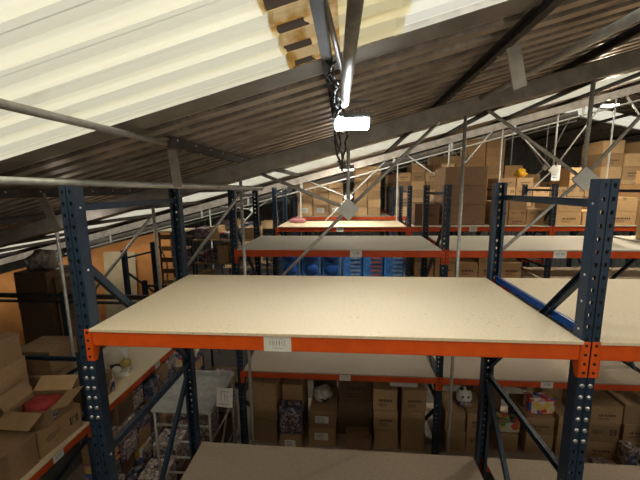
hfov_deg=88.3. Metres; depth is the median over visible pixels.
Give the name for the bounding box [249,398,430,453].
shelf board
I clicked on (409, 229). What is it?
rack
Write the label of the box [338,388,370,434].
carton
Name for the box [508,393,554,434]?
carton
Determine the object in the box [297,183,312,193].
carton
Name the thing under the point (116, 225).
roof purlin
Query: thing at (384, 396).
carton
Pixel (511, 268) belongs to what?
carton
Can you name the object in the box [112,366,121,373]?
print
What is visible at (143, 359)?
shelf board
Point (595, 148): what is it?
carton
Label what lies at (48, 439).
carton
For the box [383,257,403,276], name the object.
pack
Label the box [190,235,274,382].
shelf unit
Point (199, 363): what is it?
carton
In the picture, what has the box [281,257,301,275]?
pack
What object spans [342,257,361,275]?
pack
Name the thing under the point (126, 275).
stand
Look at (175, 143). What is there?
roof purlin
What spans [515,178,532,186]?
carton
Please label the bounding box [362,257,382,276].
pack
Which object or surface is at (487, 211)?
carton
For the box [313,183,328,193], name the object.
carton
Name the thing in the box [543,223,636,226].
shelf board
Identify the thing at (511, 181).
carton
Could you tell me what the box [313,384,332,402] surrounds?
wrapped bundle
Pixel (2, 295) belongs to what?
rail
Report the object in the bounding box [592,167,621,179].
carton
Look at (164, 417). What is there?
carton
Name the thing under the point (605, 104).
floodlight
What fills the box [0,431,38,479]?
carton
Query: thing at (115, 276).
sheet
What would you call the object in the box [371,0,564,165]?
roof purlin
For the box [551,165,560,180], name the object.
paper sign
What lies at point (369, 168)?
carton
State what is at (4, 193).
roof purlin
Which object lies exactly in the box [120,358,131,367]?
print
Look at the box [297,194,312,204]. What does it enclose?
carton
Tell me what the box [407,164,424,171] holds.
carton
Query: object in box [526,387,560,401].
carton
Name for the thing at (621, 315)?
shelf board
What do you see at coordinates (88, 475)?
pack
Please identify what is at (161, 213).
roof purlin
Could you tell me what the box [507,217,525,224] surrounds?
carton
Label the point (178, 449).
pack
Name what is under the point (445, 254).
rack
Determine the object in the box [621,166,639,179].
carton
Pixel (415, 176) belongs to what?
carton
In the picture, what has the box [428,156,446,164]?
carton
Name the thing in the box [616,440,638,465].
pack
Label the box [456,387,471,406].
stuffed toy
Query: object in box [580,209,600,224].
carton
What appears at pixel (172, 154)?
strip
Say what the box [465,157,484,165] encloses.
carton
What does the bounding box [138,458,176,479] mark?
pack
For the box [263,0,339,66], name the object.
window
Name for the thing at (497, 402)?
carton
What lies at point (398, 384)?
tray
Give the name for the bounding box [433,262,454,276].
carton
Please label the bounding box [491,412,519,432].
pack
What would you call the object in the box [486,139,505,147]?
carton
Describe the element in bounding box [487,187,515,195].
carton
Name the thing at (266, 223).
carton
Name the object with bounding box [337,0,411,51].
window
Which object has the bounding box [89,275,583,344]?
shelf board
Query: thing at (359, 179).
carton
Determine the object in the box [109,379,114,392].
pack
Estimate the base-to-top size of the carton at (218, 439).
0.501 m
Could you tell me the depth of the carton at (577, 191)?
8.89 m
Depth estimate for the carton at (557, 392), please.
5.14 m
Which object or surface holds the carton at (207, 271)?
on the shelf unit at (266, 261)
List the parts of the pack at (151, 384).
window panel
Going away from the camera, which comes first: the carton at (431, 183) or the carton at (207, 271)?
the carton at (207, 271)
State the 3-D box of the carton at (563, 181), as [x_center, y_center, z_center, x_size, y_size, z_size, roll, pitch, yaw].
[6.932,-1.623,9.231,0.420,0.256,0.804,0,9,4]
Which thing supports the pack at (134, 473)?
on the shelf board at (79, 473)
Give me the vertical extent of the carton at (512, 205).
0.168 m
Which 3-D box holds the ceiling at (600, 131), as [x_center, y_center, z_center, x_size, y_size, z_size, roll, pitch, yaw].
[14.042,-3.877,14.549,9.900,2.525,5.480,0,9,5]
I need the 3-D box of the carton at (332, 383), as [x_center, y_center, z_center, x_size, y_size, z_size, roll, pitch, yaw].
[0.093,2.249,5.654,0.371,0.461,0.451,0,9,4]
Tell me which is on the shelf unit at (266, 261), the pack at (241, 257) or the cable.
the pack at (241, 257)
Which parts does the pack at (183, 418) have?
window panel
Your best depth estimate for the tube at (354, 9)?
1.29 m
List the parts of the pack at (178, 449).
window panel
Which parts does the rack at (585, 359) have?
upright post, upright post, upright post, upright post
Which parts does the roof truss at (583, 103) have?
gusset plate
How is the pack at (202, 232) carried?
on the shelf unit at (266, 261)
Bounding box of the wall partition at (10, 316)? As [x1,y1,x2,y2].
[0,233,173,346]
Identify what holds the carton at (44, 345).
on the carton at (33, 379)
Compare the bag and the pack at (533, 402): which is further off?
the bag
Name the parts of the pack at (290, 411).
window panel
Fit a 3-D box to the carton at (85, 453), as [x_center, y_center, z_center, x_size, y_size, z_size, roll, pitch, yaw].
[-2.717,2.564,4.074,0.302,0.270,0.231,0,9,7]
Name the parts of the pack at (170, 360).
window panel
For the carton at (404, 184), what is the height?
0.236 m
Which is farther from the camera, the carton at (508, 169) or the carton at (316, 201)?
the carton at (508, 169)
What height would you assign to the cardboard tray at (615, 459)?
0.062 m
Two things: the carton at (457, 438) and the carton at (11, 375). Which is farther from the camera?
the carton at (457, 438)
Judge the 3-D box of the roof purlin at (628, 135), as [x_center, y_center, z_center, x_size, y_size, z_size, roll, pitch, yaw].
[11.389,-3.202,7.568,0.052,0.095,19.600,0,9,5]
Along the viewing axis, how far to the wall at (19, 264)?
10.74 m
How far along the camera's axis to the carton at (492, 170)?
11.40 m
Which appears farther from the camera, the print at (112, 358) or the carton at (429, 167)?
the carton at (429, 167)
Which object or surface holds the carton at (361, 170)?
on the carton at (359, 179)
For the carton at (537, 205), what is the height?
0.266 m
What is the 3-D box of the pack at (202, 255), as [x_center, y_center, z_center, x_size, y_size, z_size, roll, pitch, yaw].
[-2.523,0.329,7.239,0.190,0.254,0.366,-1,9,1]
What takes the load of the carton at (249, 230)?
on the shelf unit at (266, 261)
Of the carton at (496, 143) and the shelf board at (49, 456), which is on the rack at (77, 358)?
the shelf board at (49, 456)
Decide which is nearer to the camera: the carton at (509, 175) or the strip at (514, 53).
the strip at (514, 53)
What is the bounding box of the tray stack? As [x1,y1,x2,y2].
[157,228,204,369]
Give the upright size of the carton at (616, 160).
0.364 m
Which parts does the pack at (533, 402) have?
window panel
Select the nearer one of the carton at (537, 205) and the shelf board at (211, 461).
the shelf board at (211, 461)
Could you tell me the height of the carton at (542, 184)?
0.364 m
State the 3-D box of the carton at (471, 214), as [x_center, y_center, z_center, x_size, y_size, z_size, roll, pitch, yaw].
[2.991,-0.568,7.167,0.821,0.414,0.853,0,9,5]
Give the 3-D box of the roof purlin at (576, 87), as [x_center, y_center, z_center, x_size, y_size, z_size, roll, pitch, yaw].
[4.319,-2.887,8.222,0.042,0.070,19.600,0,9,5]
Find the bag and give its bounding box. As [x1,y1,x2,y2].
[514,168,527,177]
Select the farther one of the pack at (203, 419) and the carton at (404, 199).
the carton at (404, 199)
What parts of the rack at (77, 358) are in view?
upright post, upright post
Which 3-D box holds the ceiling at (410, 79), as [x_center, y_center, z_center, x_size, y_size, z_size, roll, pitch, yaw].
[-1.008,-0.983,4.050,18.300,4.625,4.580,0,9,5]
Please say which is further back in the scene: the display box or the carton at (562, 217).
the carton at (562, 217)
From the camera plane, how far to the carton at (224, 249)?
7.01 m
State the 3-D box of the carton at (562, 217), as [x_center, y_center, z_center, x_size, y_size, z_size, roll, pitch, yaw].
[4.981,-0.491,6.959,0.478,0.276,0.804,0,9,5]
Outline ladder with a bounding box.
[150,370,235,476]
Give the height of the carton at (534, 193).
0.246 m
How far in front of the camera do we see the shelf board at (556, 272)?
7.32 m
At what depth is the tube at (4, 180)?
2.24 m
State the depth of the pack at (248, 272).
7.14 m
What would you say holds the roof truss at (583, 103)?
on the floor
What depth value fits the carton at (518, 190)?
9.01 m
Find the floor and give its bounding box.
[21,264,639,479]
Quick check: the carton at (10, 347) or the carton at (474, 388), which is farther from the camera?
the carton at (474, 388)
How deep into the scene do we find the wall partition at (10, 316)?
9.00 m
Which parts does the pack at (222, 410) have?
window panel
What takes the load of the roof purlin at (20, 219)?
on the roof truss at (629, 60)
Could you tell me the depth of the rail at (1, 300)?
5.53 m
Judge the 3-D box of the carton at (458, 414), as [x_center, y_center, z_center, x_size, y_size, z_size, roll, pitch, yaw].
[1.949,2.545,4.938,0.275,0.308,0.504,0,9,6]
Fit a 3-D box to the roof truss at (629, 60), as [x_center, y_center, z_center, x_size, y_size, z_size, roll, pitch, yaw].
[-1.038,0.368,3.716,18.336,6.890,0.102,0,9,5]
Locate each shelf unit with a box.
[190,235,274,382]
[220,227,282,275]
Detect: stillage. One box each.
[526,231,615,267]
[566,231,633,267]
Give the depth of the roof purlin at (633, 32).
3.05 m
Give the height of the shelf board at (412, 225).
0.018 m
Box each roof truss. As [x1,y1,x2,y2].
[0,48,639,454]
[0,84,639,354]
[90,110,577,245]
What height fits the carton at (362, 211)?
0.232 m
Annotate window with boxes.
[0,77,639,257]
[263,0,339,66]
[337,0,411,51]
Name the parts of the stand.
upright post, upright post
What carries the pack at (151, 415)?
on the pack at (160, 428)
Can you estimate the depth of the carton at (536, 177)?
11.33 m
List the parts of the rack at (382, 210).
upright post, upright post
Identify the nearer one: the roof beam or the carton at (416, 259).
the roof beam
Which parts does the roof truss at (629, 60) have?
gusset plate, gusset plate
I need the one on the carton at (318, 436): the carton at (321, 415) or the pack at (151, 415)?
the carton at (321, 415)
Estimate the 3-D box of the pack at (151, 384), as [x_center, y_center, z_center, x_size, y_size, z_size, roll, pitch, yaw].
[-2.590,2.175,4.938,0.306,0.285,0.269,-1,9,0]
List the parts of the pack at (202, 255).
window panel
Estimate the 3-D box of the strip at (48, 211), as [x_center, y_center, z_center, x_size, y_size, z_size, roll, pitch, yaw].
[-2.286,-0.231,2.785,0.146,0.329,0.044,-5,10,-24]
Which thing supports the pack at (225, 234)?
on the shelf unit at (266, 261)
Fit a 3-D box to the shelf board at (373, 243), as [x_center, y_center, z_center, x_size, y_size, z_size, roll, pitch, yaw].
[0.271,0.033,4.939,2.688,0.018,1.224,0,9,5]
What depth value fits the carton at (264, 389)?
4.89 m
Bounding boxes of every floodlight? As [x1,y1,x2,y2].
[333,100,371,130]
[339,164,353,169]
[602,100,619,106]
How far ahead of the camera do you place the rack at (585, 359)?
1.88 m
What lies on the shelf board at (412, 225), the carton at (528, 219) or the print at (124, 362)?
the carton at (528, 219)
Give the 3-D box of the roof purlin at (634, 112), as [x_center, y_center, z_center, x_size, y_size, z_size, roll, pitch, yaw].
[9.790,-3.599,7.642,0.052,0.095,19.600,0,9,5]
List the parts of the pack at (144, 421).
window panel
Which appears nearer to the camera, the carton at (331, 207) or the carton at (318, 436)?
the carton at (318, 436)
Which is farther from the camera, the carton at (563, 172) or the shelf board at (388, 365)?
the carton at (563, 172)
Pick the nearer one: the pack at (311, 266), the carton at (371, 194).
the pack at (311, 266)
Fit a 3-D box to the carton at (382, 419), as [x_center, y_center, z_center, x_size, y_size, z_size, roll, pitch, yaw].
[0.974,2.553,5.051,0.341,0.307,0.603,0,9,5]
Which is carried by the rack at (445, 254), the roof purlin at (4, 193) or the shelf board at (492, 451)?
the shelf board at (492, 451)
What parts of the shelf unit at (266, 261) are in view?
post, post, shelf, shelf, shelf, post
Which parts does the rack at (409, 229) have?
upright post, upright post, upright post, upright post, upright post, upright post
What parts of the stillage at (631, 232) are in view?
leg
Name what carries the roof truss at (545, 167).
on the floor
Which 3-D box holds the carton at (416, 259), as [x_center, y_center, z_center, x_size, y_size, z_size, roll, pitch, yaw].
[2.242,0.253,7.330,0.401,0.326,0.706,0,9,5]
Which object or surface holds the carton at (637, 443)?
on the shelf board at (492, 451)
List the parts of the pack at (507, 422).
window panel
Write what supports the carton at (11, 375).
on the carton
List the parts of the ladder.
leg, leg, rail, leg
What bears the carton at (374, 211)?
on the shelf board at (381, 214)
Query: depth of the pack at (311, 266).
7.13 m
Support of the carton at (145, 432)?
on the pack at (141, 453)
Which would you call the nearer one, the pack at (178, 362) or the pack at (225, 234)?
the pack at (178, 362)
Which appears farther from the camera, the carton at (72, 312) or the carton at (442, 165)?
the carton at (442, 165)
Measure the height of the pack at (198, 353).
0.255 m
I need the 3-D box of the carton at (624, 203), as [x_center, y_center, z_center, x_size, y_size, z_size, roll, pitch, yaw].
[5.984,-0.761,6.841,0.497,0.266,0.806,0,9,5]
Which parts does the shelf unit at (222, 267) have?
shelf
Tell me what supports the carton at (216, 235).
on the shelf unit at (266, 261)
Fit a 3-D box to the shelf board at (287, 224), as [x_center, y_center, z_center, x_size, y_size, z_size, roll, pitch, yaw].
[0.488,-0.367,7.474,2.688,0.018,1.224,0,9,5]
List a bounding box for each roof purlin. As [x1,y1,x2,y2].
[0,188,288,198]
[0,195,262,224]
[0,210,207,246]
[0,218,176,252]
[0,225,151,256]
[62,204,227,229]
[164,136,318,180]
[371,0,564,165]
[436,76,608,148]
[523,111,639,142]
[556,132,639,149]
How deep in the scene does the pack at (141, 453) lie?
4.69 m
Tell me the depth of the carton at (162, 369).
5.17 m
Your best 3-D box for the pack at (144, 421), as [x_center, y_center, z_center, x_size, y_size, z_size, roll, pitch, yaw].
[-2.638,2.510,4.689,0.306,0.305,0.269,0,9,7]
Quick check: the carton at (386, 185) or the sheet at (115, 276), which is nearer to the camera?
the sheet at (115, 276)
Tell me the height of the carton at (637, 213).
0.276 m
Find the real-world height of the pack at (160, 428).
0.255 m
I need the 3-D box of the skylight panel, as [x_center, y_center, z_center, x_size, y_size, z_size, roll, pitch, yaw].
[-1.296,-0.484,0.852,2.170,0.592,2.000,0,9,5]
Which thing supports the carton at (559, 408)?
on the carton at (557, 437)
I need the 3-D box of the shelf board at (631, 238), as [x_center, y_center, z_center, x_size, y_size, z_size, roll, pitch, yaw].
[5.831,0.038,4.465,2.688,0.018,1.224,0,9,5]
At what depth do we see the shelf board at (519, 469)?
2.99 m
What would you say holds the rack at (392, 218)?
on the floor
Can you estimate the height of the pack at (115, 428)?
0.255 m
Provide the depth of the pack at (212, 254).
7.04 m
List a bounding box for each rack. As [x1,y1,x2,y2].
[25,280,203,479]
[58,178,639,479]
[227,184,639,454]
[272,184,636,306]
[292,186,594,340]
[305,185,550,307]
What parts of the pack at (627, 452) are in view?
window panel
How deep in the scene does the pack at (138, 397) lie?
4.64 m
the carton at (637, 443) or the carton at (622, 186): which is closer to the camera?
the carton at (637, 443)
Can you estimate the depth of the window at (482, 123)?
8.18 m
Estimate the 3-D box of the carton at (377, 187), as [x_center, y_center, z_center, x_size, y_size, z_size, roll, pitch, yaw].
[1.562,-1.562,9.700,0.363,0.232,0.802,0,9,5]
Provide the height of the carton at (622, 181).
0.364 m
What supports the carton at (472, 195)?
on the carton at (471, 214)
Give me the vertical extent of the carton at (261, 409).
0.282 m
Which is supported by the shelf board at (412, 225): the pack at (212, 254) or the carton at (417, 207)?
the carton at (417, 207)
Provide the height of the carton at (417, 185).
0.236 m
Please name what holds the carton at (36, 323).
on the carton
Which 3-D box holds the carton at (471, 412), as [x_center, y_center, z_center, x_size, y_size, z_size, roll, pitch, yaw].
[2.265,2.565,4.953,0.274,0.282,0.502,0,9,5]
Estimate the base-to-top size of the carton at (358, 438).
0.179 m
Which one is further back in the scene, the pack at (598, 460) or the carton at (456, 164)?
the carton at (456, 164)
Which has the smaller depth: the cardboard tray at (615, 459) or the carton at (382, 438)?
the cardboard tray at (615, 459)
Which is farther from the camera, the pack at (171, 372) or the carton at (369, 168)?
the carton at (369, 168)
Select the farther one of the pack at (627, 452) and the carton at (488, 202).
the carton at (488, 202)
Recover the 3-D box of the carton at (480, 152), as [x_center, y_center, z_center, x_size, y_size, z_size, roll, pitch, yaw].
[5.433,-3.068,11.756,0.592,0.296,0.802,0,9,4]
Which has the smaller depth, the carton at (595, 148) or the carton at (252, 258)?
the carton at (252, 258)
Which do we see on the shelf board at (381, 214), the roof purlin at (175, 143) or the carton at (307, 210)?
the carton at (307, 210)
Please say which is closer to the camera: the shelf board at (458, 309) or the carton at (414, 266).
the shelf board at (458, 309)
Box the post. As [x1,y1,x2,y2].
[59,292,72,335]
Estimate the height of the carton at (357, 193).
0.232 m
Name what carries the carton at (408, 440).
on the shelf board at (340, 438)
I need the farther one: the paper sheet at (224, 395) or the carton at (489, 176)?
the carton at (489, 176)
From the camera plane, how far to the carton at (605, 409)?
4.52 m
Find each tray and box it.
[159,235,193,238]
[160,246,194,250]
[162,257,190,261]
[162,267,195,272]
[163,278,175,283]
[389,382,417,386]
[612,456,623,464]
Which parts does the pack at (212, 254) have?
window panel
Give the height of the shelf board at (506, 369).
0.018 m
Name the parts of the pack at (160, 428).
window panel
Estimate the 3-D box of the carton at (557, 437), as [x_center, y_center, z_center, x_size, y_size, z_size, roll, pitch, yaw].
[3.481,2.862,4.917,0.210,0.320,0.501,0,9,6]
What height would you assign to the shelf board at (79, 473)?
0.018 m
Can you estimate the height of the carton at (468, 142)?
0.296 m
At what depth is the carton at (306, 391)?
5.28 m
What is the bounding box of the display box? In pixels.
[103,347,131,377]
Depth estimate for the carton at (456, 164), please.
9.03 m
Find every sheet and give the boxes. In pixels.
[103,252,137,318]
[216,387,232,407]
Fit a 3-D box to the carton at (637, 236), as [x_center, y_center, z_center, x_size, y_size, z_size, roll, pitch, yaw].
[4.731,-0.253,4.507,0.248,0.571,0.603,0,9,5]
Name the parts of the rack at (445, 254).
upright post, upright post, upright post, upright post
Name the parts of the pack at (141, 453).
window panel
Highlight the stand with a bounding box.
[120,242,158,300]
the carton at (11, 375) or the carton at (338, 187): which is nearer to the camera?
the carton at (11, 375)
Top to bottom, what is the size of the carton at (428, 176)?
0.246 m
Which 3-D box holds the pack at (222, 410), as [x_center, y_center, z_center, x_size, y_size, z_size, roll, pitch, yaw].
[-1.730,2.670,5.853,0.340,0.735,0.326,0,9,5]
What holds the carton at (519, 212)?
on the carton at (510, 220)
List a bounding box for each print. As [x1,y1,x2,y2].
[104,349,123,367]
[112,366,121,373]
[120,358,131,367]
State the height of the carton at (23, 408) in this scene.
0.311 m
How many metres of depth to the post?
5.33 m
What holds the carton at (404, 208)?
on the shelf board
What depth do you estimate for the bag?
9.12 m
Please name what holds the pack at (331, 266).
on the shelf board
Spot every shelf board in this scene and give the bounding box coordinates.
[20,421,89,479]
[66,462,86,479]
[81,346,171,415]
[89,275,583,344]
[181,442,482,479]
[237,236,441,250]
[243,350,435,377]
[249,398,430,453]
[277,221,406,227]
[296,213,390,216]
[403,221,549,226]
[404,266,537,277]
[425,403,639,465]
[428,236,639,250]
[433,356,639,385]
[487,457,639,479]
[502,278,639,345]
[510,293,539,311]
[523,267,639,278]
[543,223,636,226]
[613,236,639,242]
[626,361,639,369]
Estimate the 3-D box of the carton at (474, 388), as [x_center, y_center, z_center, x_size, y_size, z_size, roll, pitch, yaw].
[2.667,2.267,5.416,0.462,0.435,0.451,0,9,5]
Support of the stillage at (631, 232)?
on the floor
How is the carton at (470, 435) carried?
on the shelf board at (492, 451)
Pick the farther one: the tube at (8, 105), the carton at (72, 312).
the carton at (72, 312)
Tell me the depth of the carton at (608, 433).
4.55 m
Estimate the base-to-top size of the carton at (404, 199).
0.246 m
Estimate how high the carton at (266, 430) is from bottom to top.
0.385 m
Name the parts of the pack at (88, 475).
window panel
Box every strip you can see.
[38,193,61,231]
[167,150,182,186]
[506,43,526,90]
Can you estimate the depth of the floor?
7.24 m
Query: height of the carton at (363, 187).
0.232 m
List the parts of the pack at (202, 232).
window panel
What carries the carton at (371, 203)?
on the carton at (374, 211)
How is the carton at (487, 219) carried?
on the shelf board at (412, 225)
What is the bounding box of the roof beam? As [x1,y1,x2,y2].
[0,0,542,172]
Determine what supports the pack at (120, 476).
on the carton
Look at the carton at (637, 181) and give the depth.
7.03 m
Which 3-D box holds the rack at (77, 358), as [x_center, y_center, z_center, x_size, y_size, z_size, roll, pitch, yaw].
[-3.132,2.533,3.892,1.240,2.650,5.640,0,9,5]
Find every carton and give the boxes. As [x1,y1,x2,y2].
[0,332,22,368]
[0,355,28,395]
[0,374,82,431]
[0,402,82,459]
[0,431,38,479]
[13,265,68,309]
[20,307,61,344]
[21,336,77,374]
[28,362,73,390]
[54,273,96,307]
[59,299,100,345]
[72,369,112,409]
[81,432,118,463]
[110,392,133,425]
[119,452,135,475]
[137,421,150,447]
[141,396,162,413]
[151,363,167,382]
[159,413,170,428]
[176,452,189,479]
[194,424,221,452]
[195,356,202,369]
[198,269,214,274]
[209,225,225,238]
[217,242,230,262]
[219,403,237,441]
[237,218,244,227]
[244,226,261,239]
[248,377,283,402]
[250,392,282,420]
[250,417,279,443]
[251,257,264,262]
[261,220,272,227]
[280,427,303,446]
[282,378,307,400]
[282,381,307,414]
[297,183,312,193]
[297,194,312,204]
[297,205,312,215]
[309,388,337,428]
[309,426,336,445]
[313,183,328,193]
[313,194,328,204]
[313,205,328,215]
[314,379,335,387]
[329,182,342,193]
[329,194,342,204]
[329,205,340,215]
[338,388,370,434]
[339,380,371,402]
[346,426,370,449]
[354,166,366,174]
[354,174,366,182]
[354,183,366,190]
[354,191,366,198]
[354,199,366,207]
[354,208,366,215]
[367,166,380,174]
[367,174,380,182]
[367,183,380,190]
[367,191,379,198]
[367,199,380,207]
[367,207,379,215]
[371,403,397,429]
[371,407,397,449]
[372,381,396,410]
[385,175,392,183]
[385,184,392,192]
[385,192,390,209]
[393,172,410,181]
[393,181,410,189]
[394,198,408,206]
[394,206,406,215]
[395,190,406,197]
[397,383,426,411]
[397,394,424,431]
[397,418,424,450]
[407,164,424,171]
[408,202,439,225]
[410,257,433,276]
[411,172,424,180]
[411,181,424,189]
[411,257,433,261]
[412,190,422,197]
[412,198,422,201]
[425,165,431,171]
[425,172,434,180]
[425,181,434,189]
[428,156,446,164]
[433,243,455,261]
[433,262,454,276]
[434,163,454,171]
[434,166,487,185]
[434,185,486,204]
[436,390,465,431]
[439,205,485,224]
[440,422,465,451]
[447,156,461,162]
[455,163,470,166]
[455,258,477,277]
[460,139,485,150]
[460,148,485,157]
[461,385,500,410]
[463,392,485,430]
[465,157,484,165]
[465,385,502,398]
[465,428,483,450]
[471,258,495,277]
[472,258,495,261]
[484,216,506,224]
[485,148,504,156]
[485,157,503,165]
[485,200,508,209]
[485,209,507,216]
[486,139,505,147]
[487,175,502,182]
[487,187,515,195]
[488,166,503,174]
[488,178,515,187]
[489,411,517,451]
[501,258,521,277]
[503,165,522,174]
[503,174,517,177]
[507,209,525,216]
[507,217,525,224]
[508,201,526,209]
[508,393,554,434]
[508,410,553,453]
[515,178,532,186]
[515,187,531,195]
[524,174,540,182]
[525,217,543,224]
[526,208,544,216]
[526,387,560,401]
[530,387,562,400]
[532,187,549,195]
[534,197,581,210]
[539,182,550,186]
[544,211,581,224]
[549,187,566,195]
[551,177,577,186]
[552,395,564,433]
[552,430,561,453]
[560,167,581,176]
[561,397,619,442]
[562,389,623,424]
[567,187,583,195]
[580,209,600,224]
[581,153,623,167]
[582,140,624,156]
[582,196,638,210]
[584,187,589,195]
[585,441,616,459]
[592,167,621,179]
[603,390,639,423]
[615,211,636,224]
[616,438,639,459]
[618,184,639,196]
[619,422,639,440]
[620,179,634,183]
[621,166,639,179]
[621,361,639,395]
[622,153,639,166]
[624,141,639,153]
[635,171,639,183]
[635,207,639,239]
[635,211,638,224]
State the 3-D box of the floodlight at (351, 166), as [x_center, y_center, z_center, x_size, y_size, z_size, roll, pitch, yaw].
[0.521,-1.435,6.439,0.300,0.135,0.111,0,9,5]
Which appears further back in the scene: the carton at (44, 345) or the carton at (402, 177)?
the carton at (402, 177)
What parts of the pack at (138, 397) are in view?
window panel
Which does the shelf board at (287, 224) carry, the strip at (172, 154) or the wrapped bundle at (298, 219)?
the wrapped bundle at (298, 219)
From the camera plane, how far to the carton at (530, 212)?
6.67 m
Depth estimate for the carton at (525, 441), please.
4.72 m
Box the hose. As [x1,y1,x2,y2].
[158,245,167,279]
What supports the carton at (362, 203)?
on the carton at (362, 211)
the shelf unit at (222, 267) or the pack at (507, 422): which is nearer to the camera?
the pack at (507, 422)
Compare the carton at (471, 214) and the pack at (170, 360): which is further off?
the carton at (471, 214)
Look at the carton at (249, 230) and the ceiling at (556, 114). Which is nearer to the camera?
the carton at (249, 230)
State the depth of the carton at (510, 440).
4.75 m
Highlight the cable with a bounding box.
[325,56,347,171]
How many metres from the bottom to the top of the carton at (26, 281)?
0.651 m
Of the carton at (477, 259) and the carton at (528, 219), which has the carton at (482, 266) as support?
the carton at (477, 259)
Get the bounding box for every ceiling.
[0,0,639,247]
[114,114,556,234]
[503,112,639,154]
[593,92,639,116]
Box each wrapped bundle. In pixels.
[24,249,62,269]
[288,217,305,222]
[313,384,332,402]
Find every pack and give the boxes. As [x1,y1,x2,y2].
[76,416,87,443]
[84,454,120,479]
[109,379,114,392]
[112,413,136,443]
[117,429,138,462]
[118,474,124,479]
[125,465,142,479]
[132,384,143,412]
[133,404,149,432]
[134,436,151,462]
[134,452,151,469]
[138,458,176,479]
[140,374,160,398]
[150,413,159,429]
[150,422,163,446]
[152,429,188,469]
[161,378,168,395]
[162,353,173,370]
[166,368,175,388]
[170,413,194,435]
[173,351,182,366]
[194,348,202,361]
[196,226,210,238]
[198,249,208,261]
[199,406,218,437]
[207,247,217,261]
[214,368,235,414]
[220,230,229,238]
[223,220,228,227]
[240,246,250,262]
[240,271,253,274]
[244,221,252,226]
[279,400,302,433]
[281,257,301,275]
[301,257,321,275]
[322,257,341,275]
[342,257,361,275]
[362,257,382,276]
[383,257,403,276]
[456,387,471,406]
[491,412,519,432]
[523,392,554,413]
[588,456,606,463]
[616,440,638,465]
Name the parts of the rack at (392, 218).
upright post, upright post, upright post, upright post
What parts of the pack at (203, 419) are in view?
window panel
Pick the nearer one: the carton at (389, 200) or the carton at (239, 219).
the carton at (239, 219)
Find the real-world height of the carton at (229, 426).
0.501 m
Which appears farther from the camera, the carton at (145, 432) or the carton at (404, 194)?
the carton at (404, 194)
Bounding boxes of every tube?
[0,98,168,145]
[0,176,263,190]
[324,0,341,73]
[339,0,363,108]
[479,8,639,100]
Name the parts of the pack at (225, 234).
window panel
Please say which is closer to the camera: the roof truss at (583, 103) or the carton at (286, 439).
the carton at (286, 439)
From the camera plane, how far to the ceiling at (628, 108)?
10.29 m
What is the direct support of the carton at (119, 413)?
on the pack at (115, 428)
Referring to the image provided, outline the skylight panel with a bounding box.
[0,0,293,160]
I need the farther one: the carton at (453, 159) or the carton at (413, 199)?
the carton at (453, 159)
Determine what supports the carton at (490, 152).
on the carton at (489, 161)
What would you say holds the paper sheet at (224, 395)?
on the ladder
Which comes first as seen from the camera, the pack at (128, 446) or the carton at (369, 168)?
the pack at (128, 446)
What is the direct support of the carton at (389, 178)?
on the carton at (386, 185)
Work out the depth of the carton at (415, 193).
9.24 m
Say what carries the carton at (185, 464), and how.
on the floor
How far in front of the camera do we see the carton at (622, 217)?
6.49 m
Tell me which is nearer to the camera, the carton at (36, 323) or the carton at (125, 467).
the carton at (125, 467)
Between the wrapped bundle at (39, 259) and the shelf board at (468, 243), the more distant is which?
the wrapped bundle at (39, 259)
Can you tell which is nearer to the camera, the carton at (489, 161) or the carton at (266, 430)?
the carton at (266, 430)
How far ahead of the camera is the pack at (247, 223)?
9.03 m
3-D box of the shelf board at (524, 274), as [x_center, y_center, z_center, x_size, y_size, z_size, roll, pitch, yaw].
[3.282,0.742,7.410,2.688,0.018,1.210,0,9,5]
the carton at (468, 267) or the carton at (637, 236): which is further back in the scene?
the carton at (468, 267)
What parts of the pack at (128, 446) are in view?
window panel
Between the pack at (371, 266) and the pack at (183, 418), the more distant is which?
the pack at (371, 266)
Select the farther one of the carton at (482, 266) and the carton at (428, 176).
the carton at (428, 176)
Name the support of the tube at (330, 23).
attached to the roof purlin at (317, 7)
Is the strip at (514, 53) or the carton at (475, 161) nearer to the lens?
the strip at (514, 53)
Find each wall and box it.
[0,225,170,273]
[177,136,639,266]
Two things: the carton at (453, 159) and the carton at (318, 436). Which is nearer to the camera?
the carton at (318, 436)
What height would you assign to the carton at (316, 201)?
0.315 m
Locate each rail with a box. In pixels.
[0,293,148,299]
[0,299,136,303]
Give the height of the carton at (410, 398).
0.333 m
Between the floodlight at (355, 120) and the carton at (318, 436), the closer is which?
the floodlight at (355, 120)
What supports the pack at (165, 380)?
on the pack
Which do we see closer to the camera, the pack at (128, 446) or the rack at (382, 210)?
the pack at (128, 446)
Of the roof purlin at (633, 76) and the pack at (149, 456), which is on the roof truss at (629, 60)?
the roof purlin at (633, 76)
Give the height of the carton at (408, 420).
0.308 m
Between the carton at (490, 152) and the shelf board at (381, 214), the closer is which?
the shelf board at (381, 214)
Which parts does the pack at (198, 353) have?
window panel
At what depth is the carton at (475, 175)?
6.64 m
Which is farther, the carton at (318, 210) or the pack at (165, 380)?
the carton at (318, 210)

